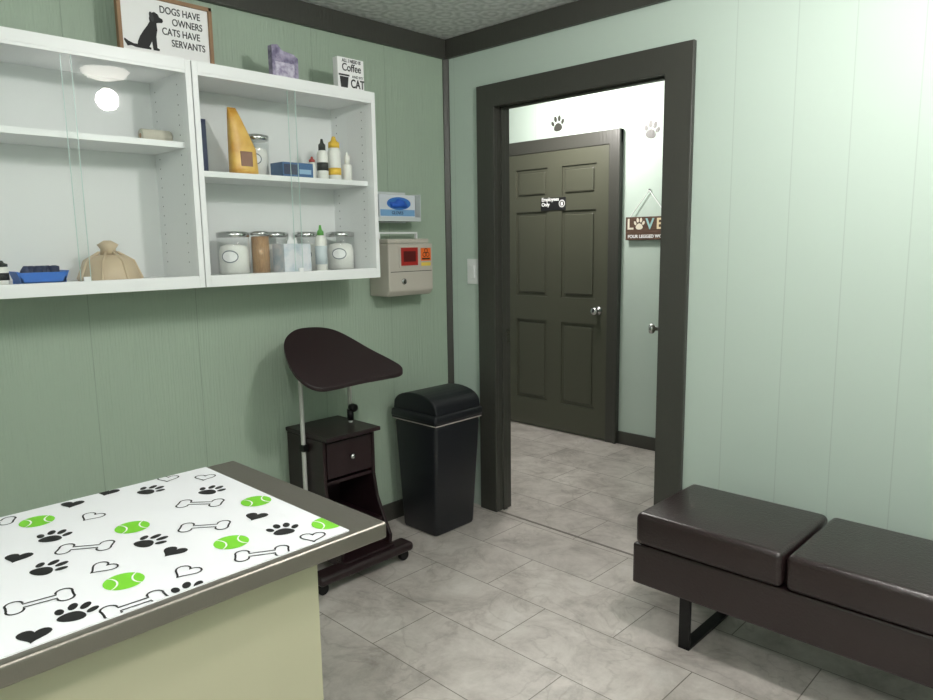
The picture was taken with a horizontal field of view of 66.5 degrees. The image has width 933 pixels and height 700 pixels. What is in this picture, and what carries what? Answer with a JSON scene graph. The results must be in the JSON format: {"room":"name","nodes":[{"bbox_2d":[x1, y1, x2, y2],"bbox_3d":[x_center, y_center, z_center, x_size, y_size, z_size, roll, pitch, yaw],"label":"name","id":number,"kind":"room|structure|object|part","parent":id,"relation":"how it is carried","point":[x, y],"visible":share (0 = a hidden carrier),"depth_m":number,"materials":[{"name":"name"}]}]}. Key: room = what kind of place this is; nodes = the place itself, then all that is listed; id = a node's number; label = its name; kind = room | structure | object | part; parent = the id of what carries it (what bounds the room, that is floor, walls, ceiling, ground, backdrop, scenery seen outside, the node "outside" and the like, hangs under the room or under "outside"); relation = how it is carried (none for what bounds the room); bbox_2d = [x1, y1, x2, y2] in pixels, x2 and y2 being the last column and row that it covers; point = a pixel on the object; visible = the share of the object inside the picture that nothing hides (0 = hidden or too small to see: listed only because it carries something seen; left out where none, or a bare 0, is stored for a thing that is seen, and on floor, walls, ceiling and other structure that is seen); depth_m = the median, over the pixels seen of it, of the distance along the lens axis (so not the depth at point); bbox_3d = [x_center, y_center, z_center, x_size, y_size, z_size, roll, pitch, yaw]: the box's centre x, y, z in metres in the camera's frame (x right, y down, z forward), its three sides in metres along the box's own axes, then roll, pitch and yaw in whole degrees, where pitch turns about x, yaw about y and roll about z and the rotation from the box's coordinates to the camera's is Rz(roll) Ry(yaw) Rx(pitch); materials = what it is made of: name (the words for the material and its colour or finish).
{"room":"veterinary clinic","nodes":[
{"label":"veterinary clinic","id":0,"kind":"room"},
{"bbox_2d":[0,0,447,516],"bbox_3d":[-1.377,-0.224,2.587,0.100,2.540,3.600,7,12,43],"label":"wall","id":1,"kind":"structure","parent":0,"point":[102,392],"depth_m":2.89,"materials":[{"name":"green paint"}]},
{"bbox_2d":[0,26,379,298],"bbox_3d":[-1.036,-0.622,2.597,0.298,0.775,1.580,7,12,43],"label":"cabinet","id":2,"kind":"object","parent":1,"relation":"attached to","point":[77,174],"visible":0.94,"depth_m":2.55,"materials":[{"name":"white wood"}]},
{"bbox_2d":[0,261,9,284],"bbox_3d":[-1.438,-0.238,2.201,0.041,0.075,0.041,7,12,43],"label":"bottle","id":3,"kind":"object","parent":2,"relation":"on","point":[4,271],"visible":0.95,"depth_m":2.19,"materials":[{"name":"white plastic"}]},
{"bbox_2d":[9,265,68,283],"bbox_3d":[-1.368,-0.242,2.280,0.090,0.056,0.150,7,12,43],"label":"tray","id":4,"kind":"object","parent":2,"relation":"on","point":[27,274],"visible":1,"depth_m":2.26,"materials":[{"name":"blue plastic"}]},
{"bbox_3d":[-1.419,-0.589,2.411,0.008,0.705,0.738,7,12,43],"label":"panel","id":5,"kind":"part","parent":2,"relation":"part of","materials":[{"name":"white"}]},
{"bbox_3d":[-1.206,-0.225,2.264,0.006,0.015,0.020,7,12,43],"label":"finger pull","id":6,"kind":"part","parent":2,"relation":"part of","materials":[{"name":"white plastic"}]},
{"bbox_2d":[0,125,184,154],"bbox_3d":[-1.327,-0.683,2.307,0.250,0.020,0.738,7,12,43],"label":"shelf","id":7,"kind":"object","parent":2,"relation":"attached to","point":[11,137],"depth_m":2.35,"materials":[{"name":"white wood"}]},
{"bbox_2d":[77,241,143,280],"bbox_3d":[-1.231,-0.309,2.452,0.204,0.134,0.204,-7,10,-35],"label":"cloth sack","id":8,"kind":"object","parent":2,"relation":"on","point":[108,265],"visible":0.92,"depth_m":2.40,"materials":[{"name":"beige fabric"}]},
{"bbox_2d":[138,128,172,140],"bbox_3d":[-1.099,-0.753,2.516,0.048,0.048,0.107,7,12,43],"label":"roll","id":9,"kind":"object","parent":2,"relation":"on","point":[142,133],"visible":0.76,"depth_m":2.49,"materials":[{"name":"beige"}]},
{"bbox_2d":[114,0,214,63],"bbox_3d":[-1.075,-1.132,2.552,0.023,0.243,0.343,7,12,43],"label":"sign","id":10,"kind":"object","parent":2,"relation":"on","point":[174,28],"visible":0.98,"depth_m":2.55,"materials":[{"name":"white"}]},
{"bbox_3d":[-1.189,-1.112,2.435,0.023,0.243,0.013,7,12,43],"label":"frame","id":11,"kind":"part","parent":10,"relation":"part of","materials":[{"name":"brown wood"}]},
{"bbox_3d":[-1.077,-1.245,2.535,0.023,0.013,0.343,7,12,43],"label":"frame","id":12,"kind":"part","parent":10,"relation":"part of","materials":[{"name":"brown wood"}]},
{"bbox_3d":[-0.961,-1.151,2.670,0.023,0.243,0.013,7,12,43],"label":"frame","id":13,"kind":"part","parent":10,"relation":"part of","materials":[{"name":"brown wood"}]},
{"bbox_2d":[201,119,208,170],"bbox_3d":[-0.990,-0.749,2.630,0.100,0.190,0.020,7,12,43],"label":"paperback book","id":14,"kind":"object","parent":2,"relation":"on","point":[203,124],"visible":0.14,"depth_m":2.60,"materials":[{"name":"blue paper"}]},
{"bbox_2d":[216,231,250,273],"bbox_3d":[-0.905,-0.378,2.770,0.124,0.164,0.124,7,12,43],"label":"glass jar","id":15,"kind":"object","parent":2,"relation":"on","point":[233,258],"depth_m":2.73,"materials":[{"name":"glass"}]},
{"bbox_2d":[227,107,258,173],"bbox_3d":[-0.853,-0.791,2.710,0.072,0.245,0.110,7,12,43],"label":"pouch","id":16,"kind":"object","parent":2,"relation":"on","point":[242,156],"visible":0.95,"depth_m":2.68,"materials":[{"name":"brown"}]},
{"bbox_2d":[249,134,269,174],"bbox_3d":[-0.844,-0.776,2.859,0.103,0.169,0.103,7,12,43],"label":"glass jar","id":17,"kind":"object","parent":2,"relation":"on","point":[262,156],"depth_m":2.83,"materials":[{"name":"glass"}]},
{"bbox_2d":[249,231,271,272],"bbox_3d":[-0.818,-0.389,2.830,0.078,0.165,0.078,7,12,43],"label":"jar","id":18,"kind":"object","parent":2,"relation":"on","point":[259,244],"visible":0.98,"depth_m":2.80,"materials":[{"name":"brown glass"}]},
{"bbox_3d":[-0.819,-0.463,2.819,0.078,0.016,0.078,7,12,43],"label":"lid","id":19,"kind":"part","parent":18,"relation":"part of","materials":[{"name":"silver metal"}]},
{"bbox_3d":[-0.870,-0.682,2.975,0.008,0.705,0.758,7,12,43],"label":"panel","id":20,"kind":"part","parent":2,"relation":"part of","materials":[{"name":"white"}]},
{"bbox_2d":[259,232,287,270],"bbox_3d":[-0.799,-0.409,2.964,0.119,0.164,0.119,7,12,43],"label":"glass jar","id":21,"kind":"object","parent":2,"relation":"on","point":[272,234],"depth_m":2.91,"materials":[{"name":"clear glass"}]},
{"bbox_2d":[268,44,298,78],"bbox_3d":[-0.719,-1.120,2.797,0.032,0.139,0.117,7,12,43],"label":"sign","id":22,"kind":"object","parent":2,"relation":"on","point":[281,63],"visible":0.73,"depth_m":2.77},
{"bbox_3d":[-0.710,-1.093,2.788,0.002,0.060,0.085,7,12,43],"label":"panel","id":23,"kind":"part","parent":22,"relation":"part of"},
{"bbox_2d":[204,171,367,189],"bbox_3d":[-0.777,-0.684,2.884,0.250,0.020,0.758,7,12,43],"label":"shelf","id":24,"kind":"object","parent":2,"relation":"attached to","point":[213,179],"depth_m":2.88,"materials":[{"name":"white wood"}]},
{"bbox_2d":[270,162,312,177],"bbox_3d":[-0.700,-0.720,2.858,0.091,0.055,0.140,7,12,43],"label":"box","id":25,"kind":"object","parent":2,"relation":"on","point":[279,168],"visible":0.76,"depth_m":2.82,"materials":[{"name":"blue cardboard"}]},
{"bbox_2d":[272,235,311,271],"bbox_3d":[-0.706,-0.388,2.879,0.085,0.148,0.125,7,12,43],"label":"tissue box","id":26,"kind":"object","parent":2,"relation":"on","point":[284,255],"visible":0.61,"depth_m":2.85,"materials":[{"name":"white"}]},
{"bbox_2d":[292,232,316,269],"bbox_3d":[-0.688,-0.425,3.057,0.107,0.164,0.107,7,12,43],"label":"glass jar","id":27,"kind":"object","parent":2,"relation":"on","point":[296,234],"depth_m":3.02,"materials":[{"name":"clear glass"}]},
{"bbox_2d":[309,157,315,177],"bbox_3d":[-0.635,-0.749,2.930,0.030,0.090,0.030,7,12,43],"label":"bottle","id":28,"kind":"object","parent":2,"relation":"on","point":[311,160],"visible":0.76,"depth_m":2.92,"materials":[{"name":"white plastic"}]},
{"bbox_2d":[315,225,327,269],"bbox_3d":[-0.609,-0.426,2.979,0.049,0.190,0.049,7,12,43],"label":"squeeze bottle","id":29,"kind":"object","parent":2,"relation":"on","point":[320,239],"visible":0.89,"depth_m":2.96,"materials":[{"name":"white plastic"}]},
{"bbox_2d":[317,139,328,178],"bbox_3d":[-0.599,-0.792,2.961,0.047,0.165,0.047,7,12,43],"label":"squeeze bottle","id":30,"kind":"object","parent":2,"relation":"on","point":[322,156],"visible":0.9,"depth_m":2.95,"materials":[{"name":"white plastic"}]},
{"bbox_2d":[327,136,341,179],"bbox_3d":[-0.558,-0.807,3.003,0.055,0.180,0.055,7,12,43],"label":"shampoo bottle","id":31,"kind":"object","parent":2,"relation":"on","point":[334,156],"visible":0.84,"depth_m":2.98,"materials":[{"name":"white plastic"}]},
{"bbox_2d":[326,231,354,268],"bbox_3d":[-0.555,-0.439,3.143,0.124,0.164,0.124,7,12,43],"label":"glass jar","id":32,"kind":"object","parent":2,"relation":"on","point":[340,255],"depth_m":3.10,"materials":[{"name":"glass"}]},
{"bbox_2d":[342,152,351,179],"bbox_3d":[-0.510,-0.783,3.042,0.040,0.120,0.040,7,12,43],"label":"dropper bottle","id":33,"kind":"object","parent":2,"relation":"on","point":[347,167],"visible":0.82,"depth_m":3.03,"materials":[{"name":"white plastic"}]},
{"bbox_2d":[332,56,363,90],"bbox_3d":[-0.495,-1.152,2.995,0.036,0.136,0.135,7,12,43],"label":"block sign","id":34,"kind":"object","parent":2,"relation":"on","point":[347,72],"visible":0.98,"depth_m":2.97,"materials":[{"name":"white wood"}]},
{"bbox_2d":[197,0,444,58],"bbox_3d":[-1.322,-1.332,2.405,0.022,0.095,3.478,7,12,43],"label":"trim","id":35,"kind":"structure","parent":1,"relation":"attached to","point":[298,12],"depth_m":3.17,"materials":[{"name":"black wood"}]},
{"bbox_2d":[383,499,403,520],"bbox_3d":[-1.292,0.988,2.758,0.014,0.090,3.476,7,12,43],"label":"baseboard","id":36,"kind":"structure","parent":1,"relation":"attached to","point":[393,510],"depth_m":3.69,"materials":[{"name":"grey paint"}]},
{"bbox_2d":[378,191,420,222],"bbox_3d":[-0.359,-0.690,3.431,0.118,0.150,0.276,7,12,43],"label":"dispenser","id":37,"kind":"object","parent":1,"relation":"attached to","point":[393,207],"visible":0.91,"depth_m":3.41,"materials":[{"name":"white"}]},
{"bbox_2d":[380,209,414,215],"bbox_3d":[-0.328,-0.657,3.409,0.001,0.030,0.215,7,12,43],"label":"print","id":38,"kind":"object","parent":37,"relation":"on","point":[383,212],"depth_m":3.41,"materials":[{"name":"blue paper"}]},
{"bbox_2d":[370,232,432,296],"bbox_3d":[-0.317,-0.423,3.484,0.156,0.305,0.283,7,12,43],"label":"sharps container","id":39,"kind":"object","parent":1,"relation":"attached to","point":[405,266],"visible":0.88,"depth_m":3.42,"materials":[{"name":"beige plastic"}]},
{"bbox_3d":[-0.326,-0.532,3.476,0.134,0.021,0.263,7,12,43],"label":"lid","id":40,"kind":"part","parent":39,"relation":"part of","materials":[{"name":"beige plastic"}]},
{"bbox_2d":[300,0,577,38],"bbox_3d":[-0.026,-1.263,1.169,3.600,0.100,3.500,7,12,43],"label":"ceiling","id":41,"kind":"structure","parent":0,"point":[443,19],"depth_m":3.19,"materials":[{"name":"paint"}]},
{"bbox_2d":[509,81,664,437],"bbox_3d":[1.288,-0.678,4.667,4.400,2.740,0.100,7,12,43],"label":"wall","id":42,"kind":"structure","parent":0,"point":[630,109],"depth_m":4.78,"materials":[{"name":"paint"}]},
{"bbox_2d":[551,115,563,130],"bbox_3d":[0.648,-1.611,5.064,0.113,0.109,0.001,7,12,43],"label":"decal","id":43,"kind":"object","parent":42,"relation":"attached to","point":[558,126],"visible":1,"depth_m":5.06,"materials":[{"name":"grey paint"}]},
{"bbox_2d":[509,144,608,439],"bbox_3d":[0.627,-0.407,5.216,0.913,2.040,0.100,7,12,43],"label":"hall door","id":44,"kind":"structure","parent":42,"relation":"in","point":[559,258],"depth_m":5.19,"materials":[{"name":"grey paint"}]},
{"bbox_3d":[0.480,-1.384,5.233,0.295,0.110,0.012,7,12,43],"label":"rail","id":45,"kind":"part","parent":44,"relation":"part of","materials":[{"name":"grey paint"}]},
{"bbox_3d":[0.485,-1.073,5.280,0.295,0.100,0.012,7,12,43],"label":"rail","id":46,"kind":"part","parent":44,"relation":"part of","materials":[{"name":"grey paint"}]},
{"bbox_3d":[0.496,-0.321,5.394,0.295,0.180,0.012,7,12,43],"label":"rail","id":47,"kind":"part","parent":44,"relation":"part of","materials":[{"name":"grey paint"}]},
{"bbox_3d":[0.507,0.474,5.514,0.295,0.210,0.012,7,12,43],"label":"rail","id":48,"kind":"part","parent":44,"relation":"part of","materials":[{"name":"grey paint"}]},
{"bbox_3d":[0.483,-1.226,5.258,0.245,0.160,0.010,7,12,43],"label":"panel","id":49,"kind":"part","parent":44,"relation":"part of","materials":[{"name":"grey paint"}]},
{"bbox_3d":[0.491,-0.717,5.335,0.245,0.570,0.010,7,12,43],"label":"panel","id":50,"kind":"part","parent":44,"relation":"part of","materials":[{"name":"grey paint"}]},
{"bbox_3d":[0.502,0.069,5.454,0.245,0.560,0.010,7,12,43],"label":"panel","id":51,"kind":"part","parent":44,"relation":"part of","materials":[{"name":"grey paint"}]},
{"bbox_2d":[541,197,565,210],"bbox_3d":[0.624,-1.054,5.134,0.220,0.093,0.007,7,12,43],"label":"sign","id":52,"kind":"object","parent":44,"relation":"attached to","point":[557,203],"visible":1,"depth_m":5.13,"materials":[{"name":"black plastic"}]},
{"bbox_3d":[0.811,0.514,5.225,0.292,0.210,0.012,7,12,43],"label":"rail","id":53,"kind":"part","parent":44,"relation":"part of","materials":[{"name":"grey paint"}]},
{"bbox_3d":[0.800,-0.282,5.105,0.292,0.180,0.012,7,12,43],"label":"rail","id":54,"kind":"part","parent":44,"relation":"part of","materials":[{"name":"grey paint"}]},
{"bbox_3d":[0.806,0.108,5.164,0.242,0.560,0.010,7,12,43],"label":"panel","id":55,"kind":"part","parent":44,"relation":"part of","materials":[{"name":"grey paint"}]},
{"bbox_3d":[0.789,-1.033,4.991,0.292,0.100,0.012,7,12,43],"label":"rail","id":56,"kind":"part","parent":44,"relation":"part of","materials":[{"name":"grey paint"}]},
{"bbox_3d":[0.795,-0.677,5.045,0.242,0.570,0.010,7,12,43],"label":"panel","id":57,"kind":"part","parent":44,"relation":"part of","materials":[{"name":"grey paint"}]},
{"bbox_3d":[0.784,-1.345,4.944,0.292,0.110,0.012,7,12,43],"label":"rail","id":58,"kind":"part","parent":44,"relation":"part of","materials":[{"name":"grey paint"}]},
{"bbox_3d":[0.787,-1.187,4.968,0.242,0.160,0.010,7,12,43],"label":"panel","id":59,"kind":"part","parent":44,"relation":"part of","materials":[{"name":"grey paint"}]},
{"bbox_3d":[0.898,-0.271,4.953,0.060,0.060,0.070,7,12,43],"label":"knob","id":60,"kind":"part","parent":44,"relation":"part of","materials":[{"name":"silver metal"}]},
{"bbox_2d":[509,128,623,442],"bbox_3d":[0.635,-0.455,5.245,1.135,2.145,0.035,7,12,43],"label":"door frame","id":61,"kind":"structure","parent":42,"relation":"attached to","point":[612,146],"depth_m":4.91,"materials":[{"name":"grey paint"}]},
{"bbox_2d":[612,128,623,443],"bbox_3d":[1.033,-0.403,4.860,0.022,2.145,0.045,7,12,43],"label":"strip","id":62,"kind":"object","parent":42,"relation":"attached to","point":[619,142],"visible":1,"depth_m":4.84,"materials":[{"name":"grey paint"}]},
{"bbox_2d":[617,431,654,450],"bbox_3d":[1.924,0.724,4.199,2.380,0.090,0.014,7,12,43],"label":"baseboard","id":63,"kind":"structure","parent":42,"relation":"attached to","point":[625,438],"depth_m":4.91,"materials":[{"name":"grey paint"}]},
{"bbox_2d":[625,189,660,239],"bbox_3d":[1.188,-0.884,4.638,0.325,0.328,0.032,7,12,43],"label":"love sign","id":64,"kind":"object","parent":42,"relation":"attached to","point":[637,228],"visible":0.8,"depth_m":4.66,"materials":[{"name":"brown wood"}]},
{"bbox_3d":[1.185,-0.955,4.629,0.275,0.175,0.014,7,12,43],"label":"cord","id":65,"kind":"part","parent":64,"relation":"part of","materials":[{"name":"white fabric"}]},
{"bbox_2d":[644,121,659,137],"bbox_3d":[1.191,-1.415,4.567,0.111,0.111,0.001,7,12,43],"label":"decal","id":66,"kind":"object","parent":42,"relation":"attached to","point":[650,133],"visible":1,"depth_m":4.57,"materials":[{"name":"grey paint"}]},
{"bbox_2d":[317,420,932,699],"bbox_3d":[-0.072,1.079,2.677,5.500,0.100,5.230,7,12,43],"label":"floor","id":67,"kind":"structure","parent":0,"point":[495,605],"depth_m":2.70,"materials":[{"name":"tile"}]},
{"bbox_2d":[0,461,385,699],"bbox_3d":[-0.784,0.812,1.159,0.580,0.903,1.247,7,12,43],"label":"examination table","id":68,"kind":"object","parent":67,"relation":"on","point":[201,583],"visible":1,"depth_m":1.19,"materials":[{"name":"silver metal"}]},
{"bbox_2d":[284,327,412,595],"bbox_3d":[-0.574,0.433,3.100,0.435,1.066,0.511,7,12,43],"label":"cart","id":69,"kind":"object","parent":67,"relation":"on","point":[332,458],"visible":0.8,"depth_m":3.05,"materials":[{"name":"black wood"}]},
{"bbox_2d":[284,327,402,391],"bbox_3d":[-0.540,0.021,2.994,0.294,0.221,0.503,7,12,43],"label":"tray","id":70,"kind":"object","parent":69,"relation":"on","point":[321,359],"depth_m":2.95,"materials":[{"name":"black wood"}]},
{"bbox_3d":[-0.510,0.459,3.089,0.017,0.155,0.235,7,12,43],"label":"drawer","id":71,"kind":"part","parent":69,"relation":"part of","materials":[{"name":"black wood"}]},
{"bbox_2d":[327,468,370,485],"bbox_3d":[-0.600,0.547,3.191,0.245,0.014,0.245,7,12,43],"label":"shelf","id":72,"kind":"object","parent":69,"relation":"attached to","point":[366,471],"depth_m":3.11,"materials":[{"name":"black wood"}]},
{"bbox_3d":[-0.493,0.458,3.076,0.025,0.026,0.026,7,12,43],"label":"drawer knob","id":73,"kind":"part","parent":69,"relation":"part of","materials":[{"name":"silver metal"}]},
{"bbox_3d":[-0.509,0.258,3.196,0.035,0.036,0.036,7,12,43],"label":"clamp knob","id":74,"kind":"part","parent":69,"relation":"part of","materials":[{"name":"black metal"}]},
{"bbox_2d":[334,499,382,519],"bbox_3d":[-0.572,0.748,3.196,0.315,0.014,0.245,7,12,43],"label":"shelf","id":75,"kind":"object","parent":69,"relation":"attached to","point":[355,505],"depth_m":3.26,"materials":[{"name":"black wood"}]},
{"bbox_3d":[-0.557,0.870,3.203,0.400,0.030,0.275,7,12,43],"label":"board","id":76,"kind":"part","parent":69,"relation":"part of","materials":[{"name":"black wood"}]},
{"bbox_2d":[391,383,482,535],"bbox_3d":[-0.143,0.537,3.577,0.326,0.704,0.330,7,12,43],"label":"trash can","id":77,"kind":"object","parent":67,"relation":"on","point":[437,426],"visible":1,"depth_m":3.47,"materials":[{"name":"black plastic"}]},
{"bbox_3d":[-0.147,0.236,3.532,0.307,0.094,0.304,7,12,43],"label":"swing lid","id":78,"kind":"part","parent":77,"relation":"part of","materials":[{"name":"black plastic"}]},
{"bbox_2d":[499,511,632,555],"bbox_3d":[0.506,0.899,3.471,0.919,0.002,0.013,7,12,43],"label":"threshold strip","id":79,"kind":"object","parent":67,"relation":"on","point":[499,511],"visible":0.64,"depth_m":3.47,"materials":[{"name":"grey"}]},
{"bbox_2d":[633,484,932,688],"bbox_3d":[1.300,0.849,2.166,1.563,0.468,0.432,7,12,43],"label":"bench","id":80,"kind":"object","parent":67,"relation":"on","point":[862,593],"visible":1,"depth_m":2.22,"materials":[{"name":"black leather"}]},
{"bbox_3d":[0.760,0.943,2.476,0.040,0.195,0.010,7,12,43],"label":"leg","id":81,"kind":"part","parent":80,"relation":"part of","materials":[{"name":"black metal"}]},
{"bbox_2d":[637,484,827,585],"bbox_3d":[0.926,0.627,2.493,0.507,0.116,0.432,7,12,43],"label":"cushion","id":82,"kind":"object","parent":80,"relation":"on","point":[750,540],"depth_m":2.39,"materials":[{"name":"black leather"}]},
{"bbox_2d":[786,518,932,634],"bbox_3d":[1.297,0.675,2.139,0.507,0.116,0.432,7,12,43],"label":"cushion","id":83,"kind":"object","parent":80,"relation":"on","point":[879,576],"depth_m":2.08,"materials":[{"name":"black leather"}]},
{"bbox_3d":[1.022,-0.159,3.525,0.036,2.038,0.900,1,9,12],"label":"leaf","id":84,"kind":"object","parent":67,"relation":"on","visible":0},
{"bbox_2d":[649,323,657,333],"bbox_3d":[1.047,-0.118,3.930,0.082,0.060,0.060,1,9,12],"label":"handle","id":85,"kind":"object","parent":84,"relation":"attached to","point":[652,328],"visible":0.58,"depth_m":3.92,"materials":[{"name":"silver metal"}]},
{"bbox_2d":[449,0,932,539],"bbox_3d":[1.203,-0.273,2.666,3.700,2.540,0.100,7,12,43],"label":"wall","id":86,"kind":"structure","parent":0,"point":[809,362],"depth_m":2.58,"materials":[{"name":"green paint"}]},
{"bbox_2d":[442,59,453,382],"bbox_3d":[-0.092,-0.332,3.830,0.024,2.345,0.024,7,12,43],"label":"trim","id":87,"kind":"structure","parent":86,"relation":"attached to","point":[445,62],"depth_m":3.77,"materials":[{"name":"grey paint"}]},
{"bbox_2d":[467,259,477,283],"bbox_3d":[0.031,-0.408,3.707,0.076,0.130,0.011,7,12,43],"label":"light switch","id":88,"kind":"object","parent":86,"relation":"attached to","point":[472,264],"visible":1,"depth_m":3.70,"materials":[{"name":"white plastic"}]},
{"bbox_2d":[500,109,507,509],"bbox_3d":[0.194,-0.171,3.659,0.010,2.070,0.030,7,12,43],"label":"door stop","id":89,"kind":"object","parent":86,"relation":"attached to","point":[502,111],"visible":0.87,"depth_m":3.64,"materials":[{"name":"grey paint"}]},
{"bbox_2d":[507,328,509,341],"bbox_3d":[0.217,-0.077,3.702,0.002,0.070,0.029,7,12,43],"label":"strike plate","id":90,"kind":"object","parent":86,"relation":"attached to","point":[508,329],"visible":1,"depth_m":3.70,"materials":[{"name":"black metal"}]},
{"bbox_2d":[445,0,669,58],"bbox_3d":[1.180,-1.371,2.421,3.600,0.095,0.022,7,12,43],"label":"trim","id":91,"kind":"structure","parent":86,"relation":"attached to","point":[578,12],"depth_m":3.21,"materials":[{"name":"black wood"}]},
{"bbox_2d":[499,75,664,109],"bbox_3d":[0.510,-1.157,3.195,0.959,0.030,0.100,7,12,43],"label":"trim","id":92,"kind":"structure","parent":86,"relation":"attached to","point":[659,78],"depth_m":3.15,"materials":[{"name":"grey paint"}]},
{"bbox_2d":[476,39,696,511],"bbox_3d":[0.518,-0.179,3.332,1.149,2.175,0.124,7,12,43],"label":"door frame","id":93,"kind":"structure","parent":86,"relation":"attached to","point":[676,61],"depth_m":3.03,"materials":[{"name":"grey paint"}]}
]}

